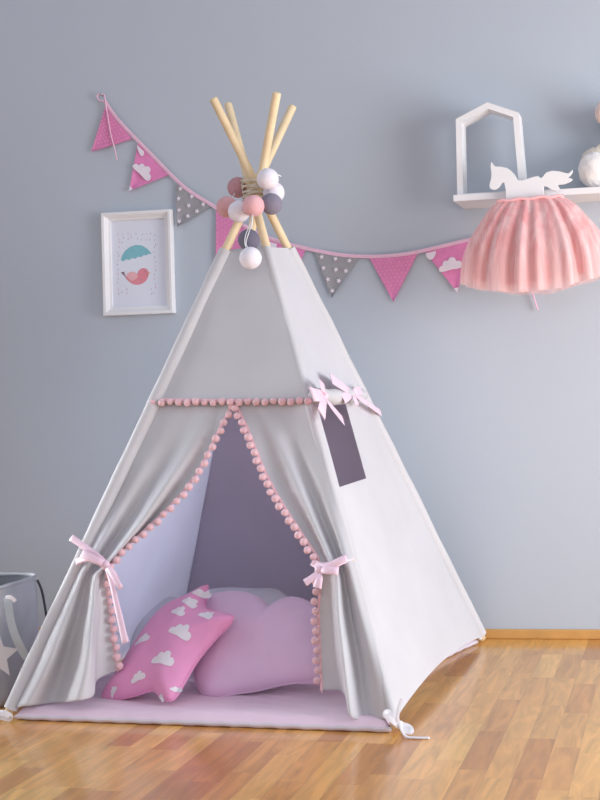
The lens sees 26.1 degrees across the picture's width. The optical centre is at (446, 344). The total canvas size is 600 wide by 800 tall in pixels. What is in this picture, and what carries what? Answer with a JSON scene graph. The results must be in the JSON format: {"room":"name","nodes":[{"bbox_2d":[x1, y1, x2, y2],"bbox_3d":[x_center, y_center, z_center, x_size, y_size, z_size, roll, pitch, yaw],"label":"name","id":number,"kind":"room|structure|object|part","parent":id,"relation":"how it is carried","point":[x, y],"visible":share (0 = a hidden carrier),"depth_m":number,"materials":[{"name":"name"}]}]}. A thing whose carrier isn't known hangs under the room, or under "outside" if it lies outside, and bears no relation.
{"room":"children's room","nodes":[
{"label":"children's room","id":0,"kind":"room"},
{"bbox_2d":[0,0,599,628],"bbox_3d":[0.092,-0.487,4.813,10.500,3.250,0.100,-2,-1,10],"label":"wall","id":1,"kind":"structure","parent":0,"point":[488,401],"depth_m":4.85,"materials":[{"name":"paint"}]},
{"bbox_2d":[101,209,175,315],"bbox_3d":[-1.201,-0.319,4.977,0.289,0.403,0.031,-2,-1,10],"label":"picture frame","id":2,"kind":"object","parent":1,"relation":"attached to","point":[138,257],"visible":1,"depth_m":4.98,"materials":[{"name":"white paint"}]},
{"bbox_2d":[111,218,166,307],"bbox_3d":[-1.199,-0.319,4.989,0.277,0.391,0.004,-2,-1,10],"label":"print","id":3,"kind":"object","parent":2,"relation":"attached to","point":[138,245],"depth_m":4.99,"materials":[{"name":"white paper"}]},
{"bbox_2d":[39,627,599,638],"bbox_3d":[0.131,1.068,4.717,10.500,0.035,0.014,-2,-1,10],"label":"baseboard","id":4,"kind":"structure","parent":1,"relation":"attached to","point":[490,633],"depth_m":4.67,"materials":[{"name":"brown wood"}]},
{"bbox_2d":[453,187,599,208],"bbox_3d":[0.693,-0.544,4.542,1.318,0.023,0.220,-2,-1,10],"label":"wall shelf","id":5,"kind":"object","parent":1,"relation":"attached to","point":[587,194],"visible":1,"depth_m":4.54,"materials":[{"name":"white paint"}]},
{"bbox_2d":[456,102,526,194],"bbox_3d":[0.165,-0.703,4.613,0.247,0.331,0.095,-2,-1,10],"label":"frame","id":6,"kind":"object","parent":5,"relation":"on","point":[486,109],"visible":0.73,"depth_m":4.58,"materials":[{"name":"white paint"}]},
{"bbox_3d":[0.056,-0.672,4.633,0.024,0.278,0.095,-2,-1,10],"label":"post","id":7,"kind":"part","parent":6,"relation":"part of","materials":[{"name":"white paint"}]},
{"bbox_3d":[0.169,-0.541,4.609,0.203,0.008,0.095,-2,-1,10],"label":"board","id":8,"kind":"part","parent":6,"relation":"part of","materials":[{"name":"white paint"}]},
{"bbox_3d":[0.269,-0.684,4.594,0.036,0.286,0.095,-2,-1,10],"label":"post","id":9,"kind":"part","parent":6,"relation":"part of","materials":[{"name":"white paint"}]},
{"bbox_2d":[489,162,572,198],"bbox_3d":[0.299,-0.572,4.487,0.295,0.156,0.033,-2,-1,10],"label":"hanger","id":10,"kind":"object","parent":5,"relation":"hanging from","point":[533,186],"visible":0.98,"depth_m":4.47,"materials":[{"name":"white paint"}]},
{"bbox_2d":[461,194,599,293],"bbox_3d":[0.303,-0.350,4.404,0.538,0.346,0.184,-2,-1,9],"label":"skirt","id":11,"kind":"object","parent":10,"relation":"hanging from","point":[535,242],"visible":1,"depth_m":4.38,"materials":[{"name":"pink fabric"}]},
{"bbox_2d":[578,102,599,186],"bbox_3d":[0.620,-0.710,4.560,0.304,0.330,0.198,-2,-1,10],"label":"plush toy","id":12,"kind":"object","parent":5,"relation":"on","point":[589,165],"visible":0.94,"depth_m":4.50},
{"bbox_2d":[0,639,599,799],"bbox_3d":[-0.493,1.042,1.280,10.500,0.050,7.000,-2,-1,10],"label":"floor","id":13,"kind":"structure","parent":0,"point":[503,719],"depth_m":3.35,"materials":[{"name":"brown wood"}]},
{"bbox_2d":[0,572,46,706],"bbox_3d":[-1.459,0.930,4.032,0.492,0.371,0.343,-2,-1,10],"label":"bag","id":14,"kind":"object","parent":13,"relation":"on","point":[19,622],"visible":0.69,"depth_m":3.97,"materials":[{"name":"fabric"}]},
{"bbox_3d":[-1.293,0.854,3.839,0.090,0.203,0.020,-2,-1,10],"label":"handle","id":15,"kind":"part","parent":14,"relation":"part of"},
{"bbox_2d":[0,92,485,738],"bbox_3d":[-0.610,0.124,4.196,1.393,1.941,1.295,-2,-1,10],"label":"tent","id":16,"kind":"object","parent":13,"relation":"on","point":[259,454],"visible":0.98,"depth_m":4.01,"materials":[{"name":"white fabric"}]},
{"bbox_2d":[16,403,227,706],"bbox_3d":[-0.973,0.622,3.880,0.655,0.896,0.207,-1,-2,-31],"label":"curtain","id":17,"kind":"object","parent":16,"relation":"hanging from","point":[74,646],"depth_m":3.88,"materials":[{"name":"fabric"}]},
{"bbox_3d":[-0.917,0.387,4.295,0.562,1.385,1.126,-2,-1,10],"label":"panel","id":18,"kind":"part","parent":16,"relation":"part of","materials":[{"name":"fabric"}]},
{"bbox_3d":[-0.654,-0.067,4.069,0.527,0.506,0.190,-2,-2,15],"label":"panel","id":19,"kind":"part","parent":16,"relation":"part of","materials":[{"name":"fabric"}]},
{"bbox_2d":[216,168,283,268],"bbox_3d":[-0.659,-0.402,4.165,0.285,0.336,0.236,-3,-2,36],"label":"string light","id":20,"kind":"object","parent":16,"relation":"hanging from","point":[250,257],"visible":0.98,"depth_m":4.11,"materials":[{"name":"white fabric"}]},
{"bbox_3d":[-0.723,-0.454,4.208,0.070,0.070,0.070,-2,-1,10],"label":"lamp shade","id":21,"kind":"part","parent":20,"relation":"part of","materials":[{"name":"pink fabric"}]},
{"bbox_3d":[-0.701,-0.530,4.297,0.070,0.070,0.070,-2,-1,10],"label":"lamp shade","id":22,"kind":"part","parent":20,"relation":"part of","materials":[{"name":"pink fabric"}]},
{"bbox_3d":[-0.674,-0.434,4.153,0.070,0.070,0.070,-2,-1,10],"label":"lamp shade","id":23,"kind":"part","parent":20,"relation":"part of","materials":[{"name":"white fabric"}]},
{"bbox_3d":[-0.631,-0.336,4.087,0.071,0.071,0.071,-2,-1,10],"label":"lamp shade","id":24,"kind":"part","parent":20,"relation":"part of","materials":[{"name":"fabric"}]},
{"bbox_3d":[-0.618,-0.274,4.031,0.071,0.071,0.070,-2,-1,10],"label":"lamp shade","id":25,"kind":"part","parent":20,"relation":"part of","materials":[{"name":"white fabric"}]},
{"bbox_3d":[-0.620,-0.447,4.108,0.071,0.071,0.070,-2,-1,10],"label":"lamp shade","id":26,"kind":"part","parent":20,"relation":"part of","materials":[{"name":"pink fabric"}]},
{"bbox_3d":[-0.662,-0.410,4.160,0.219,0.283,0.178,-3,-2,36],"label":"light cord","id":27,"kind":"part","parent":20,"relation":"part of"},
{"bbox_3d":[-0.578,-0.537,4.138,0.070,0.071,0.070,-2,-1,10],"label":"lamp shade","id":28,"kind":"part","parent":20,"relation":"part of","materials":[{"name":"white fabric"}]},
{"bbox_3d":[-0.567,-0.457,4.139,0.071,0.071,0.070,-2,-1,10],"label":"lamp shade","id":29,"kind":"part","parent":20,"relation":"part of","materials":[{"name":"grey fabric"}]},
{"bbox_3d":[-0.567,-0.501,4.199,0.071,0.071,0.070,-2,-1,10],"label":"lamp shade","id":30,"kind":"part","parent":20,"relation":"part of","materials":[{"name":"white fabric"}]},
{"bbox_3d":[-0.521,0.379,4.517,1.171,1.389,0.519,-2,-1,10],"label":"panel","id":31,"kind":"part","parent":16,"relation":"part of","materials":[{"name":"fabric"}]},
{"bbox_2d":[239,402,387,719],"bbox_3d":[-0.381,0.608,3.760,0.140,0.898,0.671,-1,-2,-39],"label":"curtain","id":32,"kind":"object","parent":16,"relation":"hanging from","point":[349,579],"depth_m":3.75,"materials":[{"name":"fabric"}]},
{"bbox_3d":[-0.271,0.359,4.137,0.565,1.391,1.161,-2,-1,10],"label":"panel","id":33,"kind":"part","parent":16,"relation":"part of","materials":[{"name":"fabric"}]},
{"bbox_2d":[14,640,477,732],"bbox_3d":[-0.577,1.075,4.181,1.154,0.037,1.154,-2,-2,13],"label":"floor mat","id":34,"kind":"object","parent":13,"relation":"on","point":[297,706],"visible":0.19,"depth_m":3.69,"materials":[{"name":"pink fabric"}]},
{"bbox_2d":[101,584,234,701],"bbox_3d":[-0.843,0.911,3.866,0.323,0.322,0.324,-1,-2,-39],"label":"star pillow","id":35,"kind":"object","parent":34,"relation":"on","point":[164,655],"visible":1,"depth_m":3.82,"materials":[{"name":"pink fabric"}]},
{"bbox_2d":[130,587,286,646],"bbox_3d":[-0.774,0.955,4.343,0.602,0.229,0.202,-2,-1,10],"label":"pillow","id":36,"kind":"object","parent":34,"relation":"on","point":[269,595],"visible":0.18,"depth_m":4.38,"materials":[{"name":"fabric"}]},
{"bbox_2d":[193,591,319,696],"bbox_3d":[-0.558,0.919,3.924,0.502,0.291,0.264,-2,-1,10],"label":"pillow","id":37,"kind":"object","parent":34,"relation":"on","point":[265,647],"visible":0.8,"depth_m":3.85,"materials":[{"name":"pink fabric"}]},
{"bbox_3d":[-1.354,-0.986,5.023,0.005,0.013,0.023,-2,-1,10],"label":"wall hook","id":38,"kind":"object","parent":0,"visible":0},
{"bbox_2d":[92,93,538,309],"bbox_3d":[-0.532,-0.558,4.865,1.746,0.925,0.012,-2,-1,10],"label":"bunting","id":39,"kind":"object","parent":38,"relation":"hanging from","point":[449,258],"visible":0.8,"depth_m":4.87}
]}

